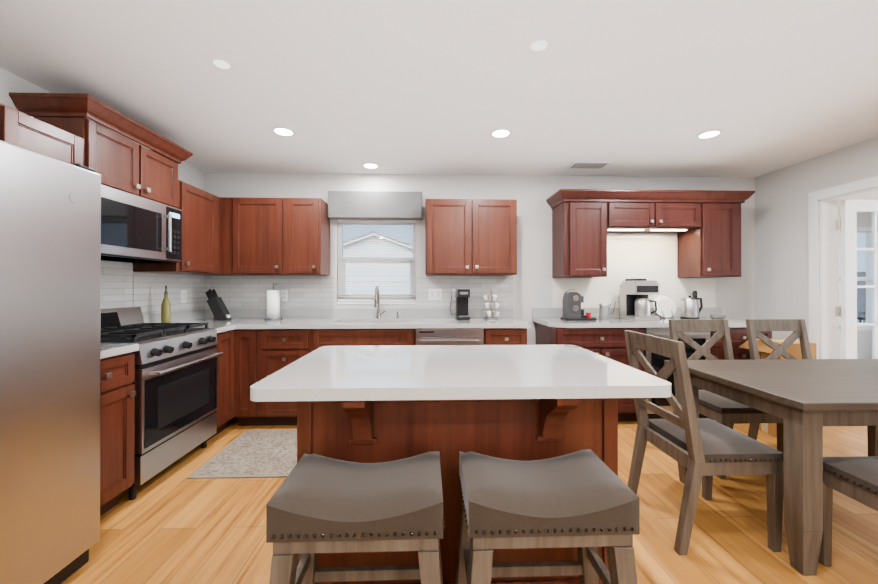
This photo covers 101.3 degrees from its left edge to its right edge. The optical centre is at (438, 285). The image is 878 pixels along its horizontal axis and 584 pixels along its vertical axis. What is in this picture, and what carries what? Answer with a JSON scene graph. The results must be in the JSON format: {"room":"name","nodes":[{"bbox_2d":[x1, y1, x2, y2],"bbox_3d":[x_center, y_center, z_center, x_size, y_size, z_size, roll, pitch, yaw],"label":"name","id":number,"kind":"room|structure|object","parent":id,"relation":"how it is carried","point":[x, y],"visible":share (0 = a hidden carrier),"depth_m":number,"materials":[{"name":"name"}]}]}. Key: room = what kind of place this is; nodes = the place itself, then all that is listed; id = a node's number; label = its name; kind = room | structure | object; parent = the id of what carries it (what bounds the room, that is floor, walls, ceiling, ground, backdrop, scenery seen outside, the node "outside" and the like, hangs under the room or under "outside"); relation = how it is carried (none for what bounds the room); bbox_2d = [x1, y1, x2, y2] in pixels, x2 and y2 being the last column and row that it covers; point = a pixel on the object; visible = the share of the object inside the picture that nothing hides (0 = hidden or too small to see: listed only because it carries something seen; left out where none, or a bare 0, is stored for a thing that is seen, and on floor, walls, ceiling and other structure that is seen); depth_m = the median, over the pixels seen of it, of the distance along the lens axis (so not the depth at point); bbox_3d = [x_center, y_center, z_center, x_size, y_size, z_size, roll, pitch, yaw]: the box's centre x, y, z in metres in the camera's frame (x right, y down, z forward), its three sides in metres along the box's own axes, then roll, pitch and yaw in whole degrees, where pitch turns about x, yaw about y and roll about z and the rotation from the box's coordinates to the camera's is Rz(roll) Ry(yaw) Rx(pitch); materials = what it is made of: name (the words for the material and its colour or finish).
{"room":"kitchen","nodes":[
{"label":"kitchen","id":0,"kind":"room"},
{"bbox_2d":[0,67,204,275],"bbox_3d":[-2.393,0.025,0.205,0.150,2.430,7.050,0,0,-2],"label":"wall","id":1,"kind":"structure","parent":0,"point":[187,172],"depth_m":2.12,"materials":[{"name":"paint"}]},
{"bbox_2d":[0,92,231,274],"bbox_3d":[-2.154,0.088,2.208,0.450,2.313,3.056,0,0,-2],"label":"upper cabinet","id":2,"kind":"object","parent":1,"relation":"attached to","point":[54,125],"depth_m":2.35,"materials":[{"name":"brown wood"}]},
{"bbox_2d":[101,184,181,262],"bbox_3d":[-2.161,-0.390,2.440,0.426,0.417,0.756,0,0,-2],"label":"microwave","id":3,"kind":"object","parent":2,"relation":"attached to","point":[136,229],"visible":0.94,"depth_m":2.40,"materials":[{"name":"metal"}]},
{"bbox_2d":[143,310,203,322],"bbox_3d":[-2.384,0.283,2.667,0.020,0.100,2.083,0,0,-2],"label":"backsplash","id":4,"kind":"structure","parent":1,"relation":"attached to","point":[176,315],"depth_m":3.32,"materials":[{"name":"white tile"}]},
{"bbox_2d":[180,290,186,302],"bbox_3d":[-2.403,0.100,3.389,0.009,0.120,0.075,0,0,-2],"label":"outlet","id":5,"kind":"object","parent":1,"relation":"attached to","point":[183,293],"depth_m":3.38,"materials":[{"name":"white plastic"}]},
{"bbox_2d":[343,231,412,293],"bbox_3d":[-2.212,0.171,14.828,6.820,3.908,6.430,0,0,-2],"label":"house","id":6,"kind":"structure","parent":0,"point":[380,250],"depth_m":11.85,"materials":[{"name":"white"}]},
{"bbox_2d":[0,0,877,177],"bbox_3d":[2.412,-1.249,0.437,9.770,0.120,7.200,0,0,-2],"label":"ceiling","id":7,"kind":"structure","parent":0,"point":[648,88],"depth_m":2.06,"materials":[{"name":"paint"}]},
{"bbox_2d":[213,60,229,68],"bbox_3d":[-1.156,-1.180,1.915,0.075,0.007,0.070,0,0,-2],"label":"recessed light","id":8,"kind":"object","parent":7,"relation":"in","point":[219,63],"depth_m":1.92,"materials":[{"name":"white plastic"}]},
{"bbox_2d":[271,126,295,136],"bbox_3d":[-1.183,-1.178,2.743,0.167,0.007,0.177,0,0,-2],"label":"recessed light","id":9,"kind":"object","parent":7,"relation":"in","point":[282,131],"depth_m":2.74,"materials":[{"name":"white plastic"}]},
{"bbox_2d":[362,163,378,168],"bbox_3d":[-0.670,-1.175,3.522,0.161,0.007,0.149,0,0,-2],"label":"recessed light","id":10,"kind":"object","parent":7,"relation":"in","point":[366,165],"depth_m":3.51,"materials":[{"name":"white plastic"}]},
{"bbox_2d":[490,128,511,137],"bbox_3d":[0.476,-1.178,2.769,0.165,0.007,0.164,0,0,-2],"label":"recessed light","id":11,"kind":"object","parent":7,"relation":"in","point":[495,133],"depth_m":2.78,"materials":[{"name":"white plastic"}]},
{"bbox_2d":[531,40,546,50],"bbox_3d":[0.491,-1.181,1.765,0.076,0.007,0.074,0,0,-2],"label":"recessed light","id":12,"kind":"object","parent":7,"relation":"in","point":[538,45],"depth_m":1.77,"materials":[{"name":"white"}]},
{"bbox_2d":[567,161,611,168],"bbox_3d":[1.459,-1.173,3.508,0.360,0.011,0.180,0,0,-2],"label":"ceiling vent","id":13,"kind":"object","parent":7,"relation":"in","point":[586,165],"visible":0.98,"depth_m":3.49,"materials":[{"name":"white metal"}]},
{"bbox_2d":[696,129,722,138],"bbox_3d":[2.092,-1.178,2.787,0.169,0.007,0.165,0,0,-2],"label":"recessed light","id":14,"kind":"object","parent":7,"relation":"in","point":[710,133],"depth_m":2.79,"materials":[{"name":"white"}]},
{"bbox_2d":[61,418,877,583],"bbox_3d":[2.412,1.301,0.429,9.770,0.120,7.200,0,0,-2],"label":"floor","id":15,"kind":"structure","parent":0,"point":[171,524],"depth_m":1.83,"materials":[{"name":"brown wood"}]},
{"bbox_2d":[0,140,100,583],"bbox_3d":[-1.881,0.359,1.166,0.871,1.768,0.910,0,0,-2],"label":"refrigerator","id":16,"kind":"object","parent":15,"relation":"on","point":[50,288],"visible":1,"depth_m":1.40,"materials":[{"name":"metal"}]},
{"bbox_2d":[100,350,138,515],"bbox_3d":[-2.049,0.807,1.847,0.638,0.875,0.415,0,0,-2],"label":"base cabinet","id":17,"kind":"object","parent":15,"relation":"on","point":[117,375],"depth_m":1.95,"materials":[{"name":"brown wood"}]},
{"bbox_2d":[101,344,138,357],"bbox_3d":[-2.041,0.350,1.839,0.653,0.040,0.435,0,0,-2],"label":"countertop","id":18,"kind":"structure","parent":17,"relation":"on","point":[107,350],"depth_m":1.95,"materials":[{"name":"white stone"}]},
{"bbox_2d":[101,307,222,499],"bbox_3d":[-2.015,0.704,2.441,0.718,1.085,0.756,0,0,-2],"label":"range","id":19,"kind":"object","parent":15,"relation":"on","point":[175,382],"visible":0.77,"depth_m":2.35,"materials":[{"name":"metal"}]},
{"bbox_2d":[200,330,235,444],"bbox_3d":[-2.062,0.811,2.977,0.684,0.875,0.305,0,0,-2],"label":"base cabinet","id":20,"kind":"object","parent":15,"relation":"on","point":[226,411],"depth_m":3.01,"materials":[{"name":"brown wood"}]},
{"bbox_2d":[187,429,296,478],"bbox_3d":[-1.167,1.242,2.727,0.940,0.008,0.780,0,0,-2],"label":"kitchen rug","id":21,"kind":"object","parent":15,"relation":"on","point":[260,453],"visible":0.57,"depth_m":2.60,"materials":[{"name":"beige fabric"}]},
{"bbox_2d":[232,326,259,425],"bbox_3d":[-1.687,0.812,3.405,0.225,0.875,0.689,0,0,-2],"label":"base cabinet","id":22,"kind":"object","parent":15,"relation":"on","point":[253,346],"depth_m":3.13,"materials":[{"name":"brown wood"}]},
{"bbox_2d":[193,326,231,329],"bbox_3d":[-2.077,0.353,2.961,0.653,0.040,0.271,0,0,-2],"label":"countertop","id":23,"kind":"structure","parent":22,"relation":"on","point":[217,327],"depth_m":2.95,"materials":[{"name":"white stone"}]},
{"bbox_2d":[161,286,170,322],"bbox_3d":[-2.256,0.165,2.976,0.064,0.335,0.064,0,0,-2],"label":"olive oil bottle","id":24,"kind":"object","parent":23,"relation":"on","point":[165,311],"visible":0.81,"depth_m":2.96,"materials":[{"name":"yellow glass"}]},
{"bbox_2d":[260,330,311,425],"bbox_3d":[-1.351,0.812,3.446,0.448,0.875,0.630,0,0,-2],"label":"base cabinet","id":25,"kind":"object","parent":15,"relation":"on","point":[278,348],"depth_m":3.14,"materials":[{"name":"brown wood"}]},
{"bbox_2d":[171,318,529,329],"bbox_3d":[-0.809,0.355,3.458,3.218,0.040,0.643,0,0,-2],"label":"countertop","id":26,"kind":"structure","parent":25,"relation":"on","point":[286,323],"depth_m":3.20,"materials":[{"name":"white stone"}]},
{"bbox_2d":[206,289,231,319],"bbox_3d":[-2.170,0.183,3.538,0.215,0.302,0.100,0,0,-2],"label":"knife block","id":27,"kind":"object","parent":26,"relation":"on","point":[218,307],"visible":1,"depth_m":3.49,"materials":[{"name":"black wood"}]},
{"bbox_2d":[264,283,282,319],"bbox_3d":[-1.645,0.153,3.575,0.170,0.363,0.170,0,0,-2],"label":"paper towel holder","id":28,"kind":"object","parent":26,"relation":"on","point":[273,304],"visible":1,"depth_m":3.52,"materials":[{"name":"paper"}]},
{"bbox_2d":[372,286,387,317],"bbox_3d":[-0.600,0.168,3.653,0.103,0.336,0.213,0,0,-2],"label":"faucet","id":29,"kind":"object","parent":26,"relation":"on","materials":[{"name":"silver metal"}]},
{"bbox_2d":[450,288,469,319],"bbox_3d":[0.207,0.178,3.657,0.183,0.312,0.286,0,0,-2],"label":"pod coffee maker","id":30,"kind":"object","parent":26,"relation":"on","point":[462,297],"visible":1,"depth_m":3.64,"materials":[{"name":"black plastic"}]},
{"bbox_2d":[483,289,498,319],"bbox_3d":[0.525,0.183,3.624,0.166,0.303,0.168,0,0,-2],"label":"pod carousel","id":31,"kind":"object","parent":26,"relation":"on","point":[491,305],"visible":1,"depth_m":3.58,"materials":[{"name":"metal"}]},
{"bbox_2d":[266,451,444,583],"bbox_3d":[-0.229,0.908,1.112,0.524,0.670,0.344,0,0,-2],"label":"stool","id":32,"kind":"object","parent":15,"relation":"on","point":[316,504],"visible":1,"depth_m":0.98,"materials":[{"name":"grey wood"},{"name":"leather"},{"name":"metal nailheads"}]},
{"bbox_2d":[312,330,415,350],"bbox_3d":[-0.679,0.813,3.467,0.897,0.875,0.630,0,0,-2],"label":"base cabinet","id":33,"kind":"object","parent":15,"relation":"on","point":[320,338],"depth_m":3.16,"materials":[{"name":"brown wood"}]},
{"bbox_2d":[416,330,495,344],"bbox_3d":[0.079,0.813,3.491,0.762,0.875,0.630,0,0,-2],"label":"dishwasher","id":34,"kind":"object","parent":15,"relation":"on","point":[423,337],"depth_m":3.17,"materials":[{"name":"silver metal"}]},
{"bbox_2d":[270,397,653,583],"bbox_3d":[0.072,0.807,1.587,1.224,0.876,0.810,0,0,-2],"label":"kitchen island","id":35,"kind":"object","parent":15,"relation":"on","point":[374,404],"depth_m":1.38,"materials":[{"name":"brown wood"}]},
{"bbox_2d":[250,345,671,400],"bbox_3d":[0.072,0.349,1.586,1.404,0.040,0.844,0,0,-2],"label":"island countertop","id":36,"kind":"structure","parent":35,"relation":"on","point":[379,372],"depth_m":1.32,"materials":[{"name":"white stone"}]},
{"bbox_2d":[496,330,526,344],"bbox_3d":[0.586,0.813,3.507,0.385,0.875,0.630,0,0,-2],"label":"base cabinet","id":37,"kind":"object","parent":15,"relation":"on","point":[503,337],"depth_m":3.20,"materials":[{"name":"brown wood"}]},
{"bbox_2d":[455,449,639,583],"bbox_3d":[0.311,0.908,1.129,0.524,0.670,0.344,0,0,-2],"label":"stool","id":38,"kind":"object","parent":15,"relation":"on","point":[586,502],"visible":1,"depth_m":1.01,"materials":[{"name":"grey wood"}]},
{"bbox_2d":[536,322,647,420],"bbox_3d":[1.441,0.813,3.535,0.805,0.875,0.628,0,0,-2],"label":"base cabinet","id":39,"kind":"object","parent":15,"relation":"on","point":[611,344],"depth_m":3.23,"materials":[{"name":"brown wood"}]},
{"bbox_2d":[532,318,745,329],"bbox_3d":[2.028,0.355,3.547,2.060,0.040,0.643,0,0,-2],"label":"countertop","id":40,"kind":"structure","parent":39,"relation":"on","point":[556,323],"depth_m":3.25,"materials":[{"name":"white stone"}]},
{"bbox_2d":[560,289,615,319],"bbox_3d":[1.561,0.185,3.658,0.663,0.299,0.342,0,0,-2],"label":"espresso machine","id":41,"kind":"object","parent":40,"relation":"on","point":[572,301],"visible":1,"depth_m":3.50,"materials":[{"name":"black plastic"}]},
{"bbox_2d":[599,303,610,319],"bbox_3d":[1.669,0.255,3.620,0.116,0.158,0.100,0,0,-2],"label":"coffee canister","id":42,"kind":"object","parent":40,"relation":"on","point":[604,308],"visible":1,"depth_m":3.58,"materials":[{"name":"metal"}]},
{"bbox_2d":[620,279,659,320],"bbox_3d":[2.010,0.132,3.611,0.248,0.405,0.282,0,0,-2],"label":"drip coffee maker","id":43,"kind":"object","parent":40,"relation":"on","point":[635,303],"visible":1,"depth_m":3.52,"materials":[{"name":"silver plastic"}]},
{"bbox_2d":[653,295,675,317],"bbox_3d":[2.361,0.216,3.768,0.240,0.232,0.144,0,0,-2],"label":"plate","id":44,"kind":"object","parent":40,"relation":"on","point":[666,306],"visible":0.98,"depth_m":3.75,"materials":[{"name":"white ceramic"}]},
{"bbox_2d":[680,296,702,318],"bbox_3d":[2.575,0.217,3.669,0.231,0.235,0.164,0,0,-2],"label":"electric kettle","id":45,"kind":"object","parent":40,"relation":"on","point":[690,309],"visible":1,"depth_m":3.62,"materials":[{"name":"metal"}]},
{"bbox_2d":[692,291,696,297],"bbox_3d":[2.696,0.192,3.793,0.070,0.285,0.068,0,0,-2],"label":"wand","id":46,"kind":"object","parent":40,"relation":"on","point":[694,294],"visible":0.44,"depth_m":3.78,"materials":[{"name":"black plastic"}]},
{"bbox_2d":[710,314,726,318],"bbox_3d":[2.835,0.314,3.657,0.136,0.040,0.134,0,0,-2],"label":"dish","id":47,"kind":"object","parent":40,"relation":"on","point":[716,316],"visible":1,"depth_m":3.62,"materials":[{"name":"ceramic"}]},
{"bbox_2d":[648,326,711,418],"bbox_3d":[2.148,0.813,3.557,0.610,0.875,0.628,0,0,-2],"label":"base cabinet","id":48,"kind":"object","parent":15,"relation":"on","point":[656,361],"depth_m":3.24,"materials":[{"name":"brown wood"}]},
{"bbox_2d":[624,330,783,554],"bbox_3d":[1.353,0.753,1.898,0.518,0.985,0.466,0,0,-2],"label":"chair","id":49,"kind":"object","parent":15,"relation":"on","point":[704,451],"visible":0.98,"depth_m":1.70,"materials":[{"name":"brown wood"}]},
{"bbox_2d":[668,319,783,478],"bbox_3d":[2.029,0.755,2.567,0.466,0.985,0.518,0,0,-2],"label":"chair","id":50,"kind":"object","parent":15,"relation":"on","point":[729,413],"visible":0.48,"depth_m":2.53,"materials":[{"name":"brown wood"}]},
{"bbox_2d":[712,326,771,419],"bbox_3d":[2.740,0.813,3.576,0.575,0.875,0.628,0,0,-2],"label":"base cabinet","id":51,"kind":"object","parent":15,"relation":"on","point":[738,334],"depth_m":3.26,"materials":[{"name":"brown wood"}]},
{"bbox_2d":[664,359,877,575],"bbox_3d":[2.394,0.865,1.951,1.810,0.760,0.880,0,0,-2],"label":"dining table","id":52,"kind":"object","parent":15,"relation":"on","point":[806,400],"visible":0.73,"depth_m":1.60,"materials":[{"name":"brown wood"}]},
{"bbox_2d":[739,338,815,436],"bbox_3d":[2.881,0.857,3.072,0.409,0.781,0.301,0,0,-2],"label":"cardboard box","id":53,"kind":"object","parent":15,"relation":"on","point":[766,351],"visible":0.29,"depth_m":2.99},
{"bbox_2d":[745,319,877,455],"bbox_3d":[2.649,0.755,2.586,0.466,0.985,0.518,0,0,-2],"label":"chair","id":54,"kind":"object","parent":15,"relation":"on","point":[754,327],"depth_m":2.79,"materials":[{"name":"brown wood"}]},
{"bbox_2d":[818,456,877,565],"bbox_3d":[1.936,0.751,1.399,0.466,0.985,0.518,0,0,-2],"label":"chair","id":55,"kind":"object","parent":15,"relation":"on","point":[855,478],"visible":0.85,"depth_m":1.54,"materials":[{"name":"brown wood"}]},
{"bbox_2d":[204,172,754,344],"bbox_3d":[0.501,0.036,3.899,6.170,2.430,0.150,0,0,-2],"label":"wall","id":56,"kind":"structure","parent":0,"point":[532,278],"depth_m":3.84,"materials":[{"name":"paint"}]},
{"bbox_2d":[232,197,329,274],"bbox_3d":[-1.600,-0.475,3.578,0.927,0.728,0.356,0,0,-2],"label":"upper cabinet","id":57,"kind":"object","parent":56,"relation":"attached to","point":[281,236],"depth_m":3.42,"materials":[{"name":"brown wood"}]},
{"bbox_2d":[280,290,287,300],"bbox_3d":[-1.610,0.101,3.741,0.075,0.120,0.009,0,0,-2],"label":"outlet","id":58,"kind":"object","parent":56,"relation":"attached to","point":[283,293],"depth_m":3.74,"materials":[{"name":"white plastic"}]},
{"bbox_2d":[204,306,511,317],"bbox_3d":[-0.819,0.286,3.769,3.218,0.100,0.020,0,0,-2],"label":"backsplash","id":59,"kind":"structure","parent":56,"relation":"attached to","point":[393,311],"depth_m":3.77,"materials":[{"name":"white tile"}]},
{"bbox_2d":[328,191,421,219],"bbox_3d":[-0.652,-0.829,3.727,0.957,0.270,0.123,0,0,-2],"label":"window valance","id":60,"kind":"object","parent":56,"relation":"attached to","point":[372,205],"visible":1,"depth_m":3.67,"materials":[{"name":"fabric"}]},
{"bbox_2d":[336,223,415,303],"bbox_3d":[-0.657,-0.254,3.837,0.834,0.890,0.122,0,0,-2],"label":"window","id":61,"kind":"structure","parent":56,"relation":"in","point":[342,258],"depth_m":3.84,"materials":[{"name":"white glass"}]},
{"bbox_2d":[338,220,415,300],"bbox_3d":[-0.656,-0.267,3.808,0.818,0.860,0.044,0,0,-2],"label":"window blinds","id":62,"kind":"object","parent":61,"relation":"attached to","point":[379,221],"visible":0.85,"depth_m":3.80,"materials":[{"name":"white plastic"}]},
{"bbox_2d":[429,289,441,299],"bbox_3d":[-0.040,0.091,3.790,0.135,0.120,0.010,0,0,-2],"label":"outlet","id":63,"kind":"object","parent":56,"relation":"attached to","point":[435,294],"depth_m":3.79,"materials":[{"name":"white plastic"}]},
{"bbox_2d":[452,289,455,299],"bbox_3d":[0.180,0.091,3.798,0.075,0.120,0.009,0,0,-2],"label":"outlet","id":64,"kind":"object","parent":56,"relation":"attached to","point":[453,290],"depth_m":3.79,"materials":[{"name":"white plastic"}]},
{"bbox_2d":[425,199,516,275],"bbox_3d":[0.309,-0.474,3.638,0.888,0.728,0.356,0,0,-2],"label":"upper cabinet","id":65,"kind":"object","parent":56,"relation":"attached to","point":[464,237],"depth_m":3.48,"materials":[{"name":"brown wood"}]},
{"bbox_2d":[615,294,619,305],"bbox_3d":[1.918,0.151,3.853,0.075,0.120,0.009,0,0,-2],"label":"outlet","id":66,"kind":"object","parent":56,"relation":"attached to","point":[617,296],"depth_m":3.85,"materials":[{"name":"white plastic"}]},
{"bbox_2d":[532,306,721,317],"bbox_3d":[2.018,0.286,3.859,2.060,0.100,0.020,0,0,-2],"label":"backsplash","id":67,"kind":"structure","parent":56,"relation":"attached to","point":[556,311],"depth_m":3.84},
{"bbox_2d":[546,189,754,277],"bbox_3d":[2.107,-0.506,3.669,1.913,0.834,0.412,0,0,-2],"label":"upper cabinet","id":68,"kind":"object","parent":56,"relation":"attached to","point":[706,228],"visible":1,"depth_m":3.53,"materials":[{"name":"brown wood"}]},
{"bbox_2d":[755,137,877,339],"bbox_3d":[3.624,0.025,0.397,0.150,2.430,7.050,0,0,-2],"label":"wall","id":69,"kind":"structure","parent":0,"point":[781,243],"depth_m":3.53,"materials":[{"name":"paint"}]},
{"bbox_2d":[808,176,877,358],"bbox_3d":[3.550,0.189,2.470,0.170,2.115,1.770,0,0,-2],"label":"door frame","id":70,"kind":"structure","parent":69,"relation":"attached to","point":[823,291],"depth_m":3.25,"materials":[{"name":"white wood"}]},
{"bbox_2d":[835,199,877,358],"bbox_3d":[3.990,0.233,3.241,0.822,2.008,0.045,0,0,-2],"label":"door leaf","id":71,"kind":"structure","parent":69,"relation":"in","point":[847,227],"depth_m":3.22,"materials":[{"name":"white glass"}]},
{"bbox_2d":[838,194,877,358],"bbox_3d":[4.969,0.039,4.841,3.120,2.670,1.450,0,0,-2],"label":"wall","id":72,"kind":"structure","parent":0,"point":[863,330],"depth_m":4.10,"materials":[{"name":"paint"}]},
{"label":"outside","id":73,"kind":"structure","parent":0,"visible":0},
{"bbox_2d":[857,272,865,322],"bbox_3d":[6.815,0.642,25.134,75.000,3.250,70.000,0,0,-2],"label":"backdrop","id":74,"kind":"structure","parent":73,"point":[861,308],"depth_m":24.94,"materials":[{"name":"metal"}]}
]}

